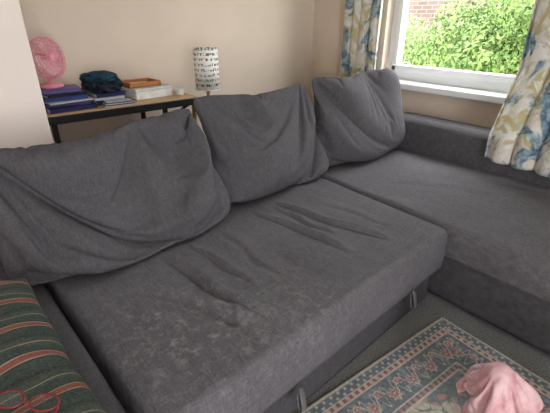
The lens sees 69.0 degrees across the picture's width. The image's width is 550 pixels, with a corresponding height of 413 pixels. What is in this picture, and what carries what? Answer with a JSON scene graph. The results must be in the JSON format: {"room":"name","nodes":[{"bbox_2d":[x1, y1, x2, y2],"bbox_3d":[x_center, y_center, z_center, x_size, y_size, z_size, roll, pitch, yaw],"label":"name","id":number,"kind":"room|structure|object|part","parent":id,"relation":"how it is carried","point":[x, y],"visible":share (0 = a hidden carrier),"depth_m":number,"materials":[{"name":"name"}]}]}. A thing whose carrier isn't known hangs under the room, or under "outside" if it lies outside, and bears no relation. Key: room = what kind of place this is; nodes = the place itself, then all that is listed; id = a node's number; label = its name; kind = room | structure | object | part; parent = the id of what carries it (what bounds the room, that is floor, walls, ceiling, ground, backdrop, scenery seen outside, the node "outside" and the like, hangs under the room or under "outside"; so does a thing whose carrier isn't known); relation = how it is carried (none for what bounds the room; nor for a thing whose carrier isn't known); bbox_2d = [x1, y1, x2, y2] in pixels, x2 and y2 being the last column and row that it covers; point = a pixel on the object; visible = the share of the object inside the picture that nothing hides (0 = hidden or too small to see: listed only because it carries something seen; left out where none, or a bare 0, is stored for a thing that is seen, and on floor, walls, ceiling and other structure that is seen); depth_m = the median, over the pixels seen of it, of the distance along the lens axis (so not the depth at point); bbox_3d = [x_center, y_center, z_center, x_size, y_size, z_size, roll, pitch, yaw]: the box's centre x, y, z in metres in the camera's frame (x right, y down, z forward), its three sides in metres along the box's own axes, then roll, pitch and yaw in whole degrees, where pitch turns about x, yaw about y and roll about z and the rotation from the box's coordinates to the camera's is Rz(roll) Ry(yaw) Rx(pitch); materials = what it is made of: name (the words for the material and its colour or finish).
{"room":"living room","nodes":[
{"label":"living room","id":0,"kind":"room"},
{"bbox_2d":[0,0,52,147],"bbox_3d":[-2.214,-0.531,1.380,2.285,2.450,0.800,-20,32,-35],"label":"wall","id":1,"kind":"structure","parent":0,"point":[24,122],"depth_m":1.79,"materials":[{"name":"beige paint"}]},
{"bbox_2d":[19,0,313,141],"bbox_3d":[-1.454,-1.062,2.492,5.030,2.450,0.120,-20,32,-35],"label":"wall","id":2,"kind":"structure","parent":0,"point":[264,46],"depth_m":2.98,"materials":[{"name":"beige paint"}]},
{"bbox_2d":[311,0,502,127],"bbox_3d":[2.224,-0.644,1.998,0.220,2.120,5.550,-20,32,-35],"label":"wall","id":3,"kind":"structure","parent":0,"point":[328,26],"depth_m":3.27,"materials":[{"name":"beige paint"}]},
{"bbox_2d":[387,0,399,68],"bbox_3d":[0.995,-1.670,3.150,0.070,1.260,0.060,-20,32,-35],"label":"frame","id":4,"kind":"object","parent":3,"relation":"attached to","point":[396,7],"visible":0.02,"depth_m":3.26,"materials":[{"name":"white plastic"}]},
{"bbox_2d":[394,71,511,92],"bbox_3d":[1.546,-0.849,2.810,0.070,0.070,1.780,-20,32,-35],"label":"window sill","id":5,"kind":"structure","parent":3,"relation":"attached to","point":[460,82],"depth_m":2.98,"materials":[{"name":"white plastic"}]},
{"bbox_2d":[391,0,515,83],"bbox_3d":[1.538,-1.412,2.534,0.090,1.195,1.780,-20,32,-35],"label":"window","id":6,"kind":"structure","parent":3,"relation":"in","point":[403,4],"depth_m":3.12,"materials":[{"name":"white plastic"}]},
{"bbox_3d":[1.358,-0.985,2.969,0.080,0.050,1.120,-20,32,-35],"label":"sash bottom","id":7,"kind":"part","parent":6,"relation":"part of","materials":[{"name":"white plastic"}]},
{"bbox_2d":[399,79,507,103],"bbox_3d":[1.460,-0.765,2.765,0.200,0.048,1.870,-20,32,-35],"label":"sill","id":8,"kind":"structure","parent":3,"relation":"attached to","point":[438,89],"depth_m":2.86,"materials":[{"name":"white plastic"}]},
{"bbox_2d":[292,291,549,412],"bbox_3d":[0.284,1.054,1.018,4.830,0.100,5.550,-20,32,-35],"label":"floor","id":9,"kind":"structure","parent":0,"point":[432,307],"depth_m":1.83,"materials":[{"name":"carpet"}]},
{"bbox_2d":[46,90,197,142],"bbox_3d":[-1.029,-0.312,2.782,0.965,0.845,0.478,-20,32,-35],"label":"desk","id":10,"kind":"object","parent":9,"relation":"on","point":[164,103],"visible":0.17,"depth_m":2.42,"materials":[{"name":"brown wood"}]},
{"bbox_3d":[-1.239,-0.120,2.404,0.028,0.825,0.028,-20,32,-35],"label":"leg","id":11,"kind":"part","parent":10,"relation":"part of","materials":[{"name":"black paint"}]},
{"bbox_2d":[40,84,97,113],"bbox_3d":[-1.234,-0.639,2.351,0.280,0.116,0.258,-20,32,-35],"label":"book stack","id":12,"kind":"object","parent":10,"relation":"on","point":[70,97],"visible":0.73,"depth_m":2.28,"materials":[{"name":"paper"}]},
{"bbox_2d":[29,36,65,88],"bbox_3d":[-1.303,-0.822,2.282,0.132,0.273,0.232,6,26,13],"label":"desk fan","id":13,"kind":"object","parent":12,"relation":"on","point":[48,63],"visible":0.94,"depth_m":2.26,"materials":[{"name":"pink plastic"}]},
{"bbox_3d":[-1.300,-0.807,2.226,0.034,0.080,0.081,-1,24,16],"label":"blade","id":14,"kind":"part","parent":13,"relation":"part of","materials":[{"name":"pink plastic"}]},
{"bbox_3d":[-1.298,-0.885,2.237,0.034,0.081,0.080,-1,24,16],"label":"blade","id":15,"kind":"part","parent":13,"relation":"part of","materials":[{"name":"pink plastic"}]},
{"bbox_3d":[-1.276,-0.795,2.300,0.085,0.083,0.021,-21,33,-37],"label":"blade","id":16,"kind":"part","parent":13,"relation":"part of","materials":[{"name":"pink plastic"}]},
{"bbox_2d":[87,90,125,105],"bbox_3d":[-1.086,-0.706,2.554,0.201,0.063,0.247,-20,32,-35],"label":"book stack","id":17,"kind":"object","parent":10,"relation":"on","point":[98,98],"visible":0.6,"depth_m":2.47,"materials":[{"name":"paper"}]},
{"bbox_2d":[79,70,122,92],"bbox_3d":[-1.101,-0.794,2.526,0.236,0.120,0.256,-20,32,-35],"label":"folded clothes","id":18,"kind":"object","parent":17,"relation":"on","point":[102,81],"visible":0.98,"depth_m":2.45,"materials":[{"name":"blue fabric"}]},
{"bbox_2d":[101,98,135,107],"bbox_3d":[-0.956,-0.637,2.448,0.190,0.030,0.070,-18,31,-32],"label":"pile","id":19,"kind":"object","parent":10,"relation":"on","point":[125,101],"visible":1,"depth_m":2.43,"materials":[{"name":"white paper"}]},
{"bbox_3d":[-0.968,-0.431,3.055,0.028,0.825,0.028,-20,32,-35],"label":"leg","id":20,"kind":"part","parent":10,"relation":"part of","materials":[{"name":"black paint"}]},
{"bbox_2d":[121,83,172,99],"bbox_3d":[-0.881,-0.791,2.726,0.258,0.068,0.278,23,34,39],"label":"storage box","id":21,"kind":"object","parent":10,"relation":"on","point":[140,93],"visible":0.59,"depth_m":2.63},
{"bbox_2d":[121,78,160,87],"bbox_3d":[-0.916,-0.837,2.706,0.220,0.030,0.180,-22,33,-38],"label":"wooden tray","id":22,"kind":"object","parent":21,"relation":"on","point":[142,82],"visible":0.8,"depth_m":2.68,"materials":[{"name":"orange wood"}]},
{"bbox_3d":[-0.881,-0.813,2.715,0.258,0.018,0.278,23,34,39],"label":"lid","id":23,"kind":"part","parent":21,"relation":"part of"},
{"bbox_2d":[175,88,183,95],"bbox_3d":[-0.653,-0.786,2.743,0.060,0.045,0.060,-20,32,-35],"label":"cup","id":24,"kind":"object","parent":10,"relation":"on","point":[179,91],"visible":1,"depth_m":2.73,"materials":[{"name":"white ceramic"}]},
{"bbox_2d":[192,105,196,122],"bbox_3d":[-0.427,-0.416,3.070,0.280,0.785,0.280,-20,32,-35],"label":"side table","id":25,"kind":"object","parent":9,"relation":"on","point":[194,114],"visible":0.02,"depth_m":2.95,"materials":[{"name":"brown wood"}]},
{"bbox_2d":[193,47,219,94],"bbox_3d":[-0.476,-0.919,2.800,0.174,0.355,0.174,-20,32,-35],"label":"table lamp","id":26,"kind":"object","parent":25,"relation":"on","point":[206,67],"visible":0.81,"depth_m":2.73,"materials":[{"name":"white fabric"}]},
{"bbox_2d":[0,111,549,412],"bbox_3d":[0.468,0.234,1.845,3.018,0.668,2.223,-20,32,-35],"label":"sofa","id":27,"kind":"object","parent":9,"relation":"on","point":[256,311],"visible":0.76,"depth_m":1.62,"materials":[{"name":"grey fabric"}]},
{"bbox_2d":[0,278,105,412],"bbox_3d":[-0.714,0.448,0.896,0.501,0.205,0.920,-22,33,-38],"label":"striped blanket","id":28,"kind":"object","parent":27,"relation":"on","point":[34,361],"visible":0.95,"depth_m":0.93,"materials":[{"name":"fabric"}]},
{"bbox_2d":[0,390,60,412],"bbox_3d":[-0.490,0.407,0.745,0.131,0.022,0.148,0,26,0],"label":"glasses","id":29,"kind":"object","parent":28,"relation":"on","point":[44,402],"visible":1,"depth_m":0.79,"materials":[{"name":"red"}]},
{"bbox_3d":[-0.762,0.600,1.318,0.314,0.402,1.178,-20,32,-35],"label":"arm","id":30,"kind":"part","parent":27,"relation":"part of","materials":[{"name":"grey fabric"}]},
{"bbox_2d":[0,108,229,286],"bbox_3d":[-0.628,-0.076,1.651,0.946,0.483,0.402,-22,33,-38],"label":"sofa cushion","id":31,"kind":"object","parent":27,"relation":"on","point":[117,198],"visible":1,"depth_m":1.59,"materials":[{"name":"grey fabric"}]},
{"bbox_3d":[-0.067,0.245,1.792,1.590,0.243,1.122,-20,32,-35],"label":"seat","id":32,"kind":"part","parent":27,"relation":"part of","materials":[{"name":"grey fabric"}]},
{"bbox_2d":[193,84,328,203],"bbox_3d":[-0.020,-0.366,2.223,0.769,0.512,0.369,-20,32,-35],"label":"sofa cushion","id":33,"kind":"object","parent":27,"relation":"on","point":[261,145],"visible":0.99,"depth_m":2.09,"materials":[{"name":"grey fabric"}]},
{"bbox_2d":[312,68,404,165],"bbox_3d":[0.589,-0.607,2.682,0.786,0.551,0.313,-20,32,-35],"label":"sofa cushion","id":34,"kind":"object","parent":27,"relation":"on","point":[359,117],"visible":0.94,"depth_m":2.56,"materials":[{"name":"grey fabric"}]},
{"bbox_3d":[1.156,0.032,2.201,0.916,0.184,1.967,-20,32,-35],"label":"chaise seat","id":35,"kind":"part","parent":27,"relation":"part of","materials":[{"name":"grey fabric"}]},
{"bbox_2d":[301,317,549,412],"bbox_3d":[0.422,1.025,0.950,1.950,0.013,1.350,-17,30,-32],"label":"area rug","id":36,"kind":"object","parent":9,"relation":"on","point":[423,374],"visible":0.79,"depth_m":1.63,"materials":[{"name":"fabric"}]},
{"bbox_2d":[459,362,541,412],"bbox_3d":[0.780,0.660,1.364,0.265,0.273,0.236,7,26,14],"label":"blanket","id":37,"kind":"object","parent":36,"relation":"on","point":[493,387],"visible":1,"depth_m":1.33,"materials":[{"name":"pink fabric"}]},
{"bbox_2d":[484,0,549,177],"bbox_3d":[1.563,-1.002,1.994,0.287,1.730,0.598,-20,32,-35],"label":"curtain","id":38,"kind":"object","parent":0,"point":[519,136],"visible":1,"depth_m":2.31,"materials":[{"name":"fabric"}]},
{"label":"outside","id":39,"kind":"structure","parent":0,"visible":0},
{"bbox_3d":[6.728,-1.474,6.950,12.820,0.050,26.000,-20,32,-35],"label":"ground","id":40,"kind":"structure","parent":39,"visible":0},
{"bbox_2d":[402,13,447,66],"bbox_3d":[1.940,-2.689,7.364,2.141,1.651,2.641,-20,32,-35],"label":"shrub","id":41,"kind":"object","parent":40,"relation":"on","point":[409,42],"visible":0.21,"depth_m":6.54,"materials":[{"name":"green plant"}]},
{"bbox_2d":[407,0,527,72],"bbox_3d":[3.670,-3.254,7.604,0.220,2.600,20.000,-20,32,-35],"label":"wall","id":42,"kind":"structure","parent":40,"relation":"on","point":[424,8],"depth_m":7.96,"materials":[{"name":"brick"}]},
{"bbox_2d":[409,0,534,74],"bbox_3d":[3.039,-1.867,4.955,2.576,2.149,2.371,20,32,36],"label":"shrub","id":43,"kind":"object","parent":40,"relation":"on","point":[498,48],"visible":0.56,"depth_m":4.61,"materials":[{"name":"green plant"}]},
{"bbox_3d":[2.224,-1.749,1.470,0.220,0.330,5.550,-20,32,-35],"label":"wall","id":44,"kind":"structure","parent":0,"visible":0},
{"bbox_3d":[1.300,-2.100,2.216,0.144,0.027,2.600,-20,32,-35],"label":"rail","id":45,"kind":"object","parent":44,"relation":"attached to","visible":0},
{"bbox_2d":[340,0,382,76],"bbox_3d":[0.708,-1.436,3.331,0.066,2.100,0.378,-20,32,-35],"label":"curtain","id":46,"kind":"object","parent":45,"relation":"hanging from","point":[362,18],"visible":0.38,"depth_m":3.31,"materials":[{"name":"fabric"}]}
]}

